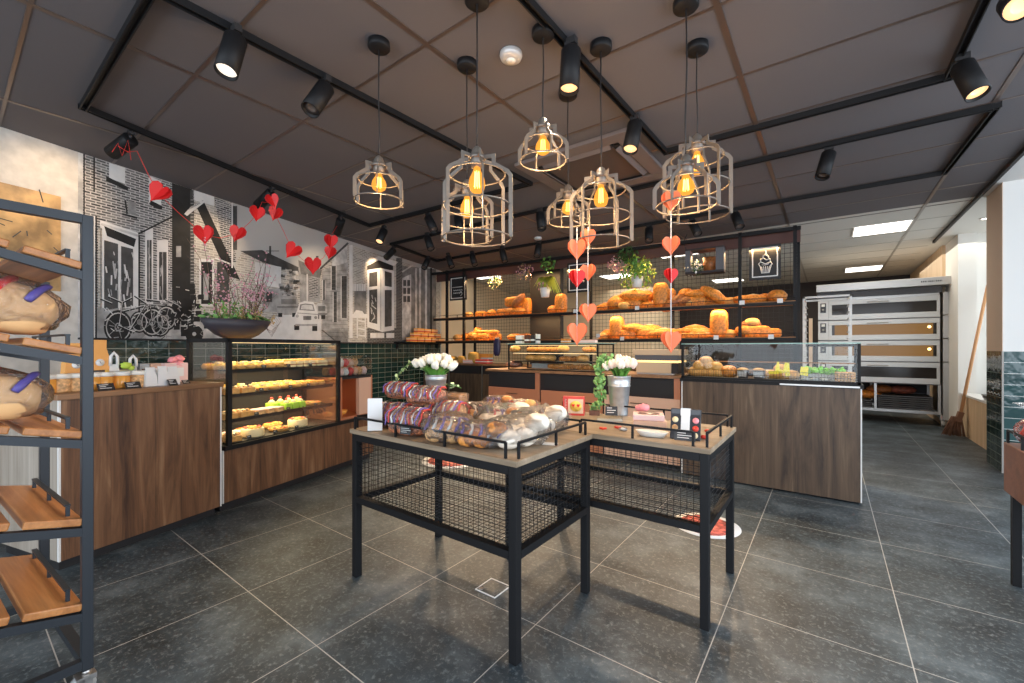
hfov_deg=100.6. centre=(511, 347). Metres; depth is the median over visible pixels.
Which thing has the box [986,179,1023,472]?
wall pillar
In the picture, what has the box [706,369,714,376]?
bread roll
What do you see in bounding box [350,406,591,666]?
display table
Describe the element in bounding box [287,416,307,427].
cake
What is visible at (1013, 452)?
display stand
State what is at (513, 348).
bread roll
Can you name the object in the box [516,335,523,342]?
packet
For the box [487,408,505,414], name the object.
print
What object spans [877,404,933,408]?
baking tray
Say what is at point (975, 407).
sill
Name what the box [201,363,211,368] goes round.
tart
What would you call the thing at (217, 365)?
tart
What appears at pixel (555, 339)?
shelf
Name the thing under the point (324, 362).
cake slice
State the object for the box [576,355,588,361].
bread roll
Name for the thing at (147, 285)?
wall mural
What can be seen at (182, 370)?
gift box
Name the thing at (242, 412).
cake
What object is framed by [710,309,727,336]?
loaf
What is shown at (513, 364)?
bag
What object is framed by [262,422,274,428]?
tart
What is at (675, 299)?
loaf
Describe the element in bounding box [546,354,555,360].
bread roll
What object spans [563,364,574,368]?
croissant
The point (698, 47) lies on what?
pendant lamp
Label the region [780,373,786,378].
bread roll
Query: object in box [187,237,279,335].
arrangement
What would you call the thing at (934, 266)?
wall
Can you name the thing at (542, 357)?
bread roll
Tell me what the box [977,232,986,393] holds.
wall
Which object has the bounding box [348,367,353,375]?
bag
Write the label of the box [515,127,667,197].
unit
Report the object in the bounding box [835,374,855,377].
slice
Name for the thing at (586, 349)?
croissant
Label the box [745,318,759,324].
bread roll
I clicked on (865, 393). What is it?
loaf
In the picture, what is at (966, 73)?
track spotlight
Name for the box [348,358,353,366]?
bag
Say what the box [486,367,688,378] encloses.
countertop
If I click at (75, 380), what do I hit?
jar
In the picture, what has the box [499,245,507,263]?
track spotlight
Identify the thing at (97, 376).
jar
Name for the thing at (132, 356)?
lantern
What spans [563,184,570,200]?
socket
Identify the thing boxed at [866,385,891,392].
loaf
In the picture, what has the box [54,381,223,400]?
countertop
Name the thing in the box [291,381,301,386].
tart
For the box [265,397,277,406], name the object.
cupcake
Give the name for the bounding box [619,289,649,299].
loaf
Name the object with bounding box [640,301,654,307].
loaf
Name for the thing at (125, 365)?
ribbon
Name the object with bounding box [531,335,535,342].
packet
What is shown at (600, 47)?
pendant lamp
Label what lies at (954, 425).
broom
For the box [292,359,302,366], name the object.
cake slice
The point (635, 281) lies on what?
hanging plant
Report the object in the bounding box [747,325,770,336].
loaf
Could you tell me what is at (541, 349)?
croissant
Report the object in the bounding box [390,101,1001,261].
track
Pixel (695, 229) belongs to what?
track spotlight
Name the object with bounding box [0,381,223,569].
counter
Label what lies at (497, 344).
bread bag
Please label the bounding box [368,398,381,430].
card stand
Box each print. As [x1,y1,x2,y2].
[382,402,412,418]
[385,406,430,426]
[403,385,446,398]
[424,415,468,431]
[460,423,507,438]
[466,404,489,415]
[487,397,500,402]
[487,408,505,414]
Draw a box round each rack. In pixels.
[0,199,96,682]
[803,294,851,371]
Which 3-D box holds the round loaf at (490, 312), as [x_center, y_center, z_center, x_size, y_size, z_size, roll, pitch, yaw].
[-0.347,-0.603,7.348,0.180,0.125,0.182,0,0,27]
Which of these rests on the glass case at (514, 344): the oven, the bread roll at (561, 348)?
the bread roll at (561, 348)
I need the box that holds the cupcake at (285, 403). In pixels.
[280,398,291,409]
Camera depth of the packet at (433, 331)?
7.65 m
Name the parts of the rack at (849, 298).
post, post, frame, post, post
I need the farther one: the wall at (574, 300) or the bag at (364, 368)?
the wall at (574, 300)
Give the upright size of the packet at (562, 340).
0.050 m
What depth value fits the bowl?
3.07 m
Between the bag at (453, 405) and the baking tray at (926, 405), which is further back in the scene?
the baking tray at (926, 405)
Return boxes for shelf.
[194,369,224,371]
[222,419,335,443]
[371,474,573,545]
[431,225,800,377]
[433,300,795,320]
[433,337,795,343]
[512,352,611,352]
[517,360,595,362]
[523,464,721,521]
[691,360,855,363]
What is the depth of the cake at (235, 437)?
3.04 m
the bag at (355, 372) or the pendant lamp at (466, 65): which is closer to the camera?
the pendant lamp at (466, 65)
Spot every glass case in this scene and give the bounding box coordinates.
[508,343,616,372]
[633,349,687,374]
[681,342,860,384]
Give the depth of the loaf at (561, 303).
6.48 m
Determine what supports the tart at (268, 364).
on the display case at (256, 467)
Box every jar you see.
[38,374,56,392]
[56,374,71,392]
[67,373,79,391]
[94,372,100,389]
[97,372,113,383]
[113,371,130,388]
[129,370,144,386]
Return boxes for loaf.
[0,272,70,334]
[0,367,54,420]
[382,402,412,426]
[383,381,417,398]
[385,406,431,435]
[403,385,447,404]
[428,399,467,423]
[468,332,478,340]
[475,311,486,315]
[477,333,490,339]
[487,310,496,315]
[490,333,501,339]
[497,309,506,314]
[504,307,524,314]
[505,297,521,306]
[507,334,518,339]
[512,293,524,307]
[521,298,531,313]
[547,305,555,312]
[555,294,566,311]
[596,304,610,309]
[602,330,611,338]
[607,296,623,309]
[610,316,623,338]
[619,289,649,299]
[619,330,636,338]
[622,324,641,331]
[623,300,641,308]
[633,325,649,332]
[636,328,655,338]
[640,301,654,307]
[641,290,652,301]
[645,324,661,328]
[647,330,656,337]
[653,282,668,306]
[654,328,676,337]
[662,294,684,311]
[669,288,675,298]
[677,296,690,305]
[678,288,690,293]
[682,324,708,328]
[685,289,704,296]
[687,297,706,305]
[690,328,712,337]
[700,286,725,303]
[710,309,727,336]
[721,365,736,376]
[733,295,746,302]
[735,325,751,336]
[742,321,760,325]
[744,294,766,302]
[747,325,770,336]
[766,290,787,301]
[770,328,781,336]
[862,390,881,397]
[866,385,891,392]
[891,385,916,393]
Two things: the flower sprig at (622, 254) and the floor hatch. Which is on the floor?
the floor hatch
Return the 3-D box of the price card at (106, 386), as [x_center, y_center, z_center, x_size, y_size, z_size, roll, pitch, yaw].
[-2.226,0.214,2.329,0.022,0.038,0.075,0,0,21]
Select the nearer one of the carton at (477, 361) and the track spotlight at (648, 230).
the track spotlight at (648, 230)
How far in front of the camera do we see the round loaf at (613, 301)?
5.98 m
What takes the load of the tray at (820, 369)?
on the counter at (806, 438)
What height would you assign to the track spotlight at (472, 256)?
0.254 m
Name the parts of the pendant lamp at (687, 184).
cord, bulb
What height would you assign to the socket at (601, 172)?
0.090 m
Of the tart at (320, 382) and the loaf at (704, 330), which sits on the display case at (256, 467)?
the tart at (320, 382)
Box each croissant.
[527,347,537,351]
[538,347,549,351]
[547,363,556,368]
[550,347,558,351]
[556,364,568,368]
[559,356,570,360]
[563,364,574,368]
[569,356,576,361]
[574,364,584,369]
[582,347,595,351]
[582,364,593,369]
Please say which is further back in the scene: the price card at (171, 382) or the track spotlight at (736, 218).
the track spotlight at (736, 218)
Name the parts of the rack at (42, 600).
frame rail, shelf rail, shelf rail, shelf rail, shelf rail, shelf rail, shelf rail, frame rail, post, guard rail, guard rail, guard rail, frame rail, guard rail, guard rail, frame rail, post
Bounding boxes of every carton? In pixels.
[463,359,472,362]
[475,359,492,363]
[480,354,492,358]
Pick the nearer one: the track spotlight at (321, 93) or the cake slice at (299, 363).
the track spotlight at (321, 93)
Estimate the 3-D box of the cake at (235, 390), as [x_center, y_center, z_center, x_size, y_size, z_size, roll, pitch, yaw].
[-2.043,0.304,3.049,0.130,0.052,0.132,0,0,26]
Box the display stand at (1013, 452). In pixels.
[1004,429,1023,587]
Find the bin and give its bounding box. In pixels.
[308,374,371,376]
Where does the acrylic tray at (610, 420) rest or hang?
on the display table at (719, 437)
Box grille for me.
[546,144,640,188]
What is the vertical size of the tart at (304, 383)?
0.042 m
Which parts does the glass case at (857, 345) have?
glass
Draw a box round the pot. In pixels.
[703,256,715,270]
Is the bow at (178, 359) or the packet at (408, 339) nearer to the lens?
the bow at (178, 359)
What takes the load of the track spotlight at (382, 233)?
attached to the track at (140, 9)
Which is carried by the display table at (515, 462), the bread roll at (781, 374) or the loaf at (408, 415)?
the loaf at (408, 415)
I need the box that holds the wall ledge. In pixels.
[394,342,451,348]
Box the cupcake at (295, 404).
[289,397,298,408]
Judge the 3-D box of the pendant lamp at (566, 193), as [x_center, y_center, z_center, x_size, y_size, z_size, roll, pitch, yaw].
[0.328,-1.117,2.486,0.236,0.764,0.248,0,0,37]
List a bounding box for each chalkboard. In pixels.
[450,275,466,300]
[567,261,589,292]
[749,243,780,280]
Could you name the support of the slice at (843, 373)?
on the slice at (849, 376)
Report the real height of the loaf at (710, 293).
0.272 m
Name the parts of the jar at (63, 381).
lid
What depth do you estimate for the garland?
3.73 m
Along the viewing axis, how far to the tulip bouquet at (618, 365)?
2.49 m
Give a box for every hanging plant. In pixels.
[534,276,561,298]
[618,254,656,290]
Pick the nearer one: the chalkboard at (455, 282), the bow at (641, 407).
the bow at (641, 407)
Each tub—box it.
[737,367,748,377]
[753,368,764,378]
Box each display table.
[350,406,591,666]
[506,401,735,631]
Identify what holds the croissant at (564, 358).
on the glass case at (514, 344)
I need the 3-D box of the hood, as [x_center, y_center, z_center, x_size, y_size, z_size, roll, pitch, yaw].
[5.855,-0.948,6.792,1.590,0.115,1.110,0,0,37]
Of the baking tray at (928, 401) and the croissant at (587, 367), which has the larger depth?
the baking tray at (928, 401)
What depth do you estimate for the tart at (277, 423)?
3.60 m
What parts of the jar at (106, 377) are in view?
lid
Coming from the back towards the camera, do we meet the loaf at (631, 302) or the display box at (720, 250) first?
the loaf at (631, 302)
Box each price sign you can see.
[605,406,617,415]
[674,431,695,441]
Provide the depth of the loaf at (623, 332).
5.92 m
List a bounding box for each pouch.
[60,343,79,373]
[94,340,109,369]
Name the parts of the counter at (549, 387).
panel door, panel door, panel door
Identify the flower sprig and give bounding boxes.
[486,275,501,289]
[516,265,533,279]
[540,256,555,273]
[607,256,627,275]
[615,246,638,269]
[684,259,702,276]
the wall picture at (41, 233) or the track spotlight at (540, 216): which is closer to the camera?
the wall picture at (41, 233)
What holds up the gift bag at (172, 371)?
on the counter at (158, 449)
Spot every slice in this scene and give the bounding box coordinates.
[249,382,260,389]
[251,408,265,414]
[256,407,274,412]
[268,406,283,411]
[279,359,295,366]
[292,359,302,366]
[299,359,308,365]
[306,359,315,365]
[310,358,321,365]
[318,358,327,364]
[835,372,855,374]
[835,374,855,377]
[835,377,855,379]
[835,380,854,381]
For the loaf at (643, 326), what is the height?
0.108 m
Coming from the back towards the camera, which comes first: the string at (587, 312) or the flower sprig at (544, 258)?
the flower sprig at (544, 258)
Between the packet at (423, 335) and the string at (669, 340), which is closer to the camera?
the string at (669, 340)
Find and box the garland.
[112,141,337,273]
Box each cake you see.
[222,386,239,394]
[222,410,237,419]
[222,432,241,442]
[234,408,253,417]
[236,385,254,392]
[241,425,263,437]
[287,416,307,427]
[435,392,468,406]
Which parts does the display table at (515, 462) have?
leg, guard rail, panel, rail, guard rail, rail, rail, panel, leg, rail, panel, leg, guard rail, guard rail, panel, rail, rail, leg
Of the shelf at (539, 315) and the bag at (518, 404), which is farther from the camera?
the shelf at (539, 315)
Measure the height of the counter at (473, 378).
0.870 m
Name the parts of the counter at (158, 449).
panel, panel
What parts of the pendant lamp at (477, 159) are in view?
cord, bulb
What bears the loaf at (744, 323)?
on the round loaf at (745, 329)
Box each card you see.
[96,383,114,390]
[124,381,141,388]
[167,379,177,385]
[768,334,773,338]
[769,362,789,375]
[799,367,808,375]
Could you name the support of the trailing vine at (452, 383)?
on the display table at (515, 462)
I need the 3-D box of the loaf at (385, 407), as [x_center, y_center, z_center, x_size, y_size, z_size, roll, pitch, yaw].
[-0.599,0.336,2.146,0.197,0.127,0.140,0,0,11]
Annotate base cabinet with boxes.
[307,375,371,420]
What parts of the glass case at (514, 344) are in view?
glass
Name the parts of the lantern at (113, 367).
handle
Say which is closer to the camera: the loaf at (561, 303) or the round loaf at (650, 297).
the round loaf at (650, 297)
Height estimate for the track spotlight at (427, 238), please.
0.252 m
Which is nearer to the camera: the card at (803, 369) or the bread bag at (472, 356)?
the card at (803, 369)
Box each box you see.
[119,364,132,370]
[133,363,148,369]
[145,363,160,369]
[161,363,187,381]
[563,396,584,415]
[633,412,664,420]
[633,419,666,428]
[683,235,724,275]
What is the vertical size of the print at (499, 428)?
0.047 m
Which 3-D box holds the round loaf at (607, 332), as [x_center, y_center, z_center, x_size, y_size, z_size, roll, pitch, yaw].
[1.407,-0.202,6.238,0.202,0.140,0.205,0,0,33]
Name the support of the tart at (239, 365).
on the display case at (256, 467)
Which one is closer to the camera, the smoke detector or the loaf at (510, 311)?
the smoke detector
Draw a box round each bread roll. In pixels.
[453,334,461,340]
[466,312,473,316]
[510,346,519,351]
[525,354,533,360]
[537,354,545,360]
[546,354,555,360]
[557,346,568,351]
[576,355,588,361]
[598,333,607,338]
[618,302,629,308]
[688,367,699,375]
[693,360,702,368]
[699,356,712,362]
[699,369,706,375]
[703,361,713,369]
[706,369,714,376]
[711,362,722,369]
[714,369,722,376]
[724,297,733,303]
[725,329,735,336]
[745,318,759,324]
[764,370,773,378]
[773,364,783,370]
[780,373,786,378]
[787,370,799,378]
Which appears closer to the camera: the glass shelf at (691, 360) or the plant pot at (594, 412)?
the plant pot at (594, 412)
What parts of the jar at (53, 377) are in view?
lid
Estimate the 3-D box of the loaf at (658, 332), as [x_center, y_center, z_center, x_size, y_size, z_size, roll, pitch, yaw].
[2.058,-0.202,5.716,0.384,0.143,0.203,0,0,27]
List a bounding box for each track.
[78,0,532,226]
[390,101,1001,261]
[517,0,990,155]
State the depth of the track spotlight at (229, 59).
1.91 m
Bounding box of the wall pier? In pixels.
[945,232,976,431]
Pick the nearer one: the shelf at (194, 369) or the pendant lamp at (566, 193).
the pendant lamp at (566, 193)
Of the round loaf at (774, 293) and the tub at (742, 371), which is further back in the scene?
the round loaf at (774, 293)
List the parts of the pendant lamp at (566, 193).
cord, bulb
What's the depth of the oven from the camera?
6.40 m
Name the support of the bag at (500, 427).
on the display table at (515, 462)
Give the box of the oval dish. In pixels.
[635,429,668,437]
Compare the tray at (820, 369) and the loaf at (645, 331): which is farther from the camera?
the loaf at (645, 331)
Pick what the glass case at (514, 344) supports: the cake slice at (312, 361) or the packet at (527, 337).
the packet at (527, 337)
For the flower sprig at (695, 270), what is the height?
0.216 m
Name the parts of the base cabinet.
door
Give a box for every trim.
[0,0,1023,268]
[78,338,440,344]
[470,200,969,292]
[932,147,1023,242]
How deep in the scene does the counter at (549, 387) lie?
4.40 m
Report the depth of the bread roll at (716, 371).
3.76 m
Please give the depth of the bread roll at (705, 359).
3.82 m
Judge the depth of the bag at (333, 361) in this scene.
4.02 m
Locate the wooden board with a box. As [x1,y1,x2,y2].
[809,318,812,373]
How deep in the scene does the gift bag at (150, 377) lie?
2.56 m
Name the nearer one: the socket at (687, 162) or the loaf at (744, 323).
the socket at (687, 162)
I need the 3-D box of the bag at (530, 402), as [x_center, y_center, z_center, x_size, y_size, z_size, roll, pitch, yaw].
[0.079,0.352,2.529,0.275,0.100,0.164,0,0,25]
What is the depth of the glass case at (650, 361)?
4.07 m
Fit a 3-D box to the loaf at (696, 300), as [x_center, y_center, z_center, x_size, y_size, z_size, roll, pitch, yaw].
[2.384,-0.601,5.507,0.250,0.128,0.134,0,0,27]
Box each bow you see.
[168,355,184,365]
[635,403,649,410]
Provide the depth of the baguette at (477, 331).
7.28 m
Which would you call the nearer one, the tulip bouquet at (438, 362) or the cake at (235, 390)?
the tulip bouquet at (438, 362)
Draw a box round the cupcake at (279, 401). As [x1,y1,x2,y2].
[275,396,283,405]
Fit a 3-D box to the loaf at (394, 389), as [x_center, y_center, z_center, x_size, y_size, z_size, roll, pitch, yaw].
[-0.615,0.234,2.361,0.201,0.095,0.129,0,0,20]
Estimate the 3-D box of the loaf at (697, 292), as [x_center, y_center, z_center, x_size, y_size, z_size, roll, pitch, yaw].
[2.395,-0.705,5.500,0.306,0.108,0.154,0,0,33]
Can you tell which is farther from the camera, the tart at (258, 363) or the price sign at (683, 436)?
the tart at (258, 363)
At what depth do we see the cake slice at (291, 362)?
3.48 m
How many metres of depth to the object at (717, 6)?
2.57 m
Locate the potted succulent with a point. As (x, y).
(593, 410)
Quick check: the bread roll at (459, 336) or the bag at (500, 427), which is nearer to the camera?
the bag at (500, 427)
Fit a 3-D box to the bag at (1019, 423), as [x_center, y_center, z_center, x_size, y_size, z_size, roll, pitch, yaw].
[2.378,0.358,1.919,0.160,0.206,0.160,0,0,37]
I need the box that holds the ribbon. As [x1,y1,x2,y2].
[120,362,134,369]
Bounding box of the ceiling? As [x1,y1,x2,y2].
[0,0,1023,293]
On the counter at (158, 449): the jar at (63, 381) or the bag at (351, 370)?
the jar at (63, 381)
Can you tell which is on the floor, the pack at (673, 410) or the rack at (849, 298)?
the rack at (849, 298)
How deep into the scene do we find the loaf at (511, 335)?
6.95 m
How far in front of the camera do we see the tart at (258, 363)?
3.24 m
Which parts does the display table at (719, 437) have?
leg, rail, leg, rail, panel, guard rail, rail, rail, guard rail, panel, leg, guard rail, panel, rail, rail, leg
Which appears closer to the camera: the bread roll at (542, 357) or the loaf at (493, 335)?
the bread roll at (542, 357)
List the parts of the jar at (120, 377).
lid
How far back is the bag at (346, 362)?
4.05 m
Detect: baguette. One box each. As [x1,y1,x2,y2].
[475,330,499,332]
[673,328,702,332]
[681,333,713,337]
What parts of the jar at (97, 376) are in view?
lid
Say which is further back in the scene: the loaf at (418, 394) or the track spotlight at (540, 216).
the track spotlight at (540, 216)
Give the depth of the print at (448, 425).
1.79 m
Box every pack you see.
[670,413,700,440]
[671,408,701,416]
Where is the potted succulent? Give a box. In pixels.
[589,403,600,415]
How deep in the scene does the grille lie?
3.47 m
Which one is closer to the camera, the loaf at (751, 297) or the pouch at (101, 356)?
the pouch at (101, 356)
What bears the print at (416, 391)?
attached to the loaf at (418, 394)
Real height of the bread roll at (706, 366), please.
0.091 m
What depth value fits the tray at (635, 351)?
4.08 m
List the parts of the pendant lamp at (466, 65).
cord, bulb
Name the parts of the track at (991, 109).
rail, rail, rail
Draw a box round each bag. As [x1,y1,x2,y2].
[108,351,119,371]
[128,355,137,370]
[143,367,157,386]
[156,366,168,385]
[167,366,179,383]
[322,368,328,375]
[329,359,335,366]
[329,368,335,375]
[343,359,348,366]
[343,367,348,375]
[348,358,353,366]
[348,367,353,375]
[352,367,357,374]
[353,358,357,366]
[357,366,362,374]
[361,366,366,373]
[421,410,482,443]
[454,419,524,448]
[458,356,465,362]
[463,401,502,422]
[468,352,479,362]
[473,401,530,427]
[479,413,553,449]
[480,405,535,415]
[483,395,522,408]
[493,337,500,355]
[505,360,522,367]
[505,398,547,413]
[508,404,569,434]
[1012,402,1023,441]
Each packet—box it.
[406,337,416,341]
[410,333,420,336]
[414,328,423,332]
[417,337,423,341]
[419,333,427,337]
[429,329,437,333]
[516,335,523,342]
[525,335,530,342]
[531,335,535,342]
[536,334,539,342]
[561,339,570,342]
[579,340,597,342]
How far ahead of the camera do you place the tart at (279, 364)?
3.40 m
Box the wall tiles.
[107,340,440,404]
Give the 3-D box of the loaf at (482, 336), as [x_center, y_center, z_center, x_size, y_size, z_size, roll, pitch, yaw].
[-0.484,-0.191,7.341,0.250,0.128,0.134,0,0,33]
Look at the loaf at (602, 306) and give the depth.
6.12 m
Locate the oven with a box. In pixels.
[816,276,950,426]
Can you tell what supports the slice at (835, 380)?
on the counter at (806, 438)
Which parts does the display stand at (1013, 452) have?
guard rail, leg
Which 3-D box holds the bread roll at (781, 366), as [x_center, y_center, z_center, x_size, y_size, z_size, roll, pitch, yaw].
[2.242,0.169,3.542,0.110,0.076,0.133,0,0,35]
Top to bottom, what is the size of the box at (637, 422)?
0.043 m
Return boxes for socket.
[373,155,384,175]
[462,179,470,196]
[470,146,483,169]
[537,117,547,137]
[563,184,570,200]
[595,166,606,186]
[679,154,692,176]
[691,133,702,153]
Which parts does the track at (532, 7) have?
rail, rail, rail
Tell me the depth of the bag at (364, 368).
4.29 m
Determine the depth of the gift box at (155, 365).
2.81 m
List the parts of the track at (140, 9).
rail, rail, rail, rail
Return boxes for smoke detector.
[500,45,521,65]
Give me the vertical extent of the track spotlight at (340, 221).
0.209 m
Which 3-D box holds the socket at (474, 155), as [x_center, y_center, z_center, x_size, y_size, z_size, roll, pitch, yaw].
[-0.149,-0.812,1.808,0.056,0.090,0.056,0,0,37]
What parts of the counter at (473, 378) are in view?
door, door, door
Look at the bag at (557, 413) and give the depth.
1.98 m
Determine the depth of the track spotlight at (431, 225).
4.57 m
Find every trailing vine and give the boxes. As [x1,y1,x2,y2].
[393,360,428,381]
[445,382,460,388]
[589,353,613,407]
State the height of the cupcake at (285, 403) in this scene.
0.094 m
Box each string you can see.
[567,239,586,344]
[579,229,596,321]
[661,175,680,351]
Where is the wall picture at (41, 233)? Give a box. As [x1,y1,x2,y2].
[0,182,60,290]
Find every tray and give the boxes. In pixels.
[532,363,555,368]
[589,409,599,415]
[597,418,622,421]
[633,349,687,354]
[801,366,845,381]
[801,374,834,381]
[862,397,871,400]
[877,392,933,398]
[877,396,933,400]
[877,398,933,402]
[877,400,933,404]
[877,402,933,406]
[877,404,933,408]
[877,406,933,410]
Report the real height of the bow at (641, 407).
0.046 m
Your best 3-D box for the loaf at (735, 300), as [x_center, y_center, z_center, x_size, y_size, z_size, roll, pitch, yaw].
[2.846,-0.593,5.212,0.306,0.108,0.154,0,0,27]
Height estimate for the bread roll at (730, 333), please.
0.100 m
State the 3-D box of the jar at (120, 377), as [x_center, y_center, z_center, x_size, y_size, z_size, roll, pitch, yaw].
[-2.269,0.184,2.466,0.084,0.096,0.084,0,0,21]
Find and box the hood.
[816,276,950,295]
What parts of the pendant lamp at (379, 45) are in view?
cord, bulb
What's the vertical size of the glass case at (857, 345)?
0.308 m
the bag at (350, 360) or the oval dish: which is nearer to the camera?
the oval dish
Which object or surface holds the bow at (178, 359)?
on the gift box at (182, 370)
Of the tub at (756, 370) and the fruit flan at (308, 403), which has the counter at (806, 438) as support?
the tub at (756, 370)
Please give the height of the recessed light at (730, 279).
0.011 m
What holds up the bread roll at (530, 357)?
on the glass case at (514, 344)
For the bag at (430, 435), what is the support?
on the display table at (515, 462)
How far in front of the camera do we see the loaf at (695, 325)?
5.56 m
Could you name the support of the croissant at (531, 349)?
on the glass case at (514, 344)
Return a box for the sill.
[960,393,986,449]
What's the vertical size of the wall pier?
2.630 m
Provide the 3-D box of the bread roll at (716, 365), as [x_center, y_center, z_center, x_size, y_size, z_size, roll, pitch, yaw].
[1.835,0.165,3.821,0.122,0.083,0.146,0,0,24]
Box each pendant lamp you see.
[353,34,403,209]
[441,56,493,244]
[442,0,512,247]
[518,23,568,171]
[547,92,587,227]
[570,36,633,249]
[653,0,720,215]
[663,38,732,224]
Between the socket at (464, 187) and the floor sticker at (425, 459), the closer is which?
the socket at (464, 187)
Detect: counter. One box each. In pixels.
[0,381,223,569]
[424,362,772,407]
[486,367,688,470]
[680,369,863,502]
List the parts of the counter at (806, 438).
wire guard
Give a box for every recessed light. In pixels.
[599,273,632,278]
[711,278,744,282]
[844,265,883,272]
[851,219,914,236]
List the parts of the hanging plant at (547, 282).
pot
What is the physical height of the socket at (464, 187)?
0.090 m
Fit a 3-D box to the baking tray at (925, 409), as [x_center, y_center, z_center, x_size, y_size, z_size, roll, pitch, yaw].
[6.084,0.907,6.640,0.620,0.018,0.700,0,0,37]
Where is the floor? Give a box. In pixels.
[0,405,1023,682]
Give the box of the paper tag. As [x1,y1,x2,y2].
[542,442,554,444]
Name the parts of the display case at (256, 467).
panel, frame, frame, panel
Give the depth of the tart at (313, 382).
3.74 m
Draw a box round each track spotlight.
[104,129,137,159]
[213,22,246,80]
[253,186,275,208]
[301,74,333,117]
[333,215,344,235]
[375,225,387,244]
[383,246,396,260]
[421,256,430,269]
[424,212,437,232]
[424,232,434,251]
[445,252,454,268]
[454,212,462,233]
[469,250,477,266]
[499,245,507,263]
[534,240,541,257]
[536,208,545,231]
[559,34,580,96]
[622,113,641,154]
[645,225,652,243]
[688,218,701,236]
[730,210,744,230]
[814,146,836,180]
[950,51,991,102]
[996,0,1023,22]
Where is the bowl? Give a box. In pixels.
[199,318,270,338]
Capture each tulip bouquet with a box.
[411,353,457,374]
[602,354,637,375]
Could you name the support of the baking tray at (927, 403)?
in the oven
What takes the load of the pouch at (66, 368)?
on the counter at (158, 449)
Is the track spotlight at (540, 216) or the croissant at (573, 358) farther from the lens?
the croissant at (573, 358)
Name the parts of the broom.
handle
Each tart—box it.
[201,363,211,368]
[211,362,222,369]
[221,362,235,369]
[234,362,246,368]
[245,361,256,368]
[254,361,265,367]
[255,384,268,390]
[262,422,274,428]
[264,362,276,367]
[268,382,280,389]
[272,421,282,425]
[274,362,285,366]
[280,382,290,388]
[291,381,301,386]
[300,381,310,385]
[310,380,317,385]
[315,380,324,384]
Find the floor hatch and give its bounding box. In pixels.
[475,578,508,597]
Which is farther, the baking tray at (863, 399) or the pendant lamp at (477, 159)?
the baking tray at (863, 399)
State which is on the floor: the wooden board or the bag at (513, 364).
the wooden board
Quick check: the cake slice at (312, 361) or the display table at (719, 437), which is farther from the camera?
the cake slice at (312, 361)
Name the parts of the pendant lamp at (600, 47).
cord, bulb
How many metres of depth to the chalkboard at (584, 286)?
6.29 m
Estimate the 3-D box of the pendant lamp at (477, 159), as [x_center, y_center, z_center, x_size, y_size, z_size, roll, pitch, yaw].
[-0.149,-0.981,1.808,0.315,1.037,0.295,0,0,24]
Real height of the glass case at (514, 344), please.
0.308 m
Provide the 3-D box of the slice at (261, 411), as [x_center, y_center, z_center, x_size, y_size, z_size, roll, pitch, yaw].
[-1.956,0.487,3.248,0.118,0.037,0.071,0,0,15]
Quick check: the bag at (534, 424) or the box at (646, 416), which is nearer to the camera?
the bag at (534, 424)
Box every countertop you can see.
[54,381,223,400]
[457,362,772,372]
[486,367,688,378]
[680,376,863,388]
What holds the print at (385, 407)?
attached to the loaf at (385, 407)
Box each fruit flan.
[268,425,289,431]
[306,400,321,405]
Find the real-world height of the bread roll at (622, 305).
0.100 m
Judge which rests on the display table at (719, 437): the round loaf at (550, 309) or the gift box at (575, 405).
the gift box at (575, 405)
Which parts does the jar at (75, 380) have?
lid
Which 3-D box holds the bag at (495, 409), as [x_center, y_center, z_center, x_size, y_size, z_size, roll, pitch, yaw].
[-0.018,0.347,2.144,0.287,0.109,0.178,0,0,20]
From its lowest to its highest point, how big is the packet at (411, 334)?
0.075 m
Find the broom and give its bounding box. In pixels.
[941,287,985,436]
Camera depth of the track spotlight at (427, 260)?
6.75 m
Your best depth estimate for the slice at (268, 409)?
3.30 m
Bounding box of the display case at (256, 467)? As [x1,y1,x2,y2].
[186,338,372,510]
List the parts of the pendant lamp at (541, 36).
bulb, cord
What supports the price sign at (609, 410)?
on the acrylic tray at (610, 420)
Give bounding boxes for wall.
[0,127,511,380]
[512,281,651,364]
[652,282,679,348]
[680,274,909,377]
[910,245,944,422]
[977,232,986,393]
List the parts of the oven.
control panel, control panel, control panel, door, door, door, door, panel, frame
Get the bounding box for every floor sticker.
[422,457,467,467]
[676,513,741,538]
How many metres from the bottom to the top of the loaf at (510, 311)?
0.151 m
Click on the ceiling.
(59, 59)
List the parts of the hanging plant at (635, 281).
pot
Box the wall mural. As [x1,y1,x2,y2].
[78,152,439,343]
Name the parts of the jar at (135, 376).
lid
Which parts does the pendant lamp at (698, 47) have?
cord, bulb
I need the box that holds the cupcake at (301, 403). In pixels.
[296,396,305,407]
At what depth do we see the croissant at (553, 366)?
4.91 m
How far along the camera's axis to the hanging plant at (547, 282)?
6.35 m
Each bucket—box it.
[425,374,447,385]
[607,375,630,415]

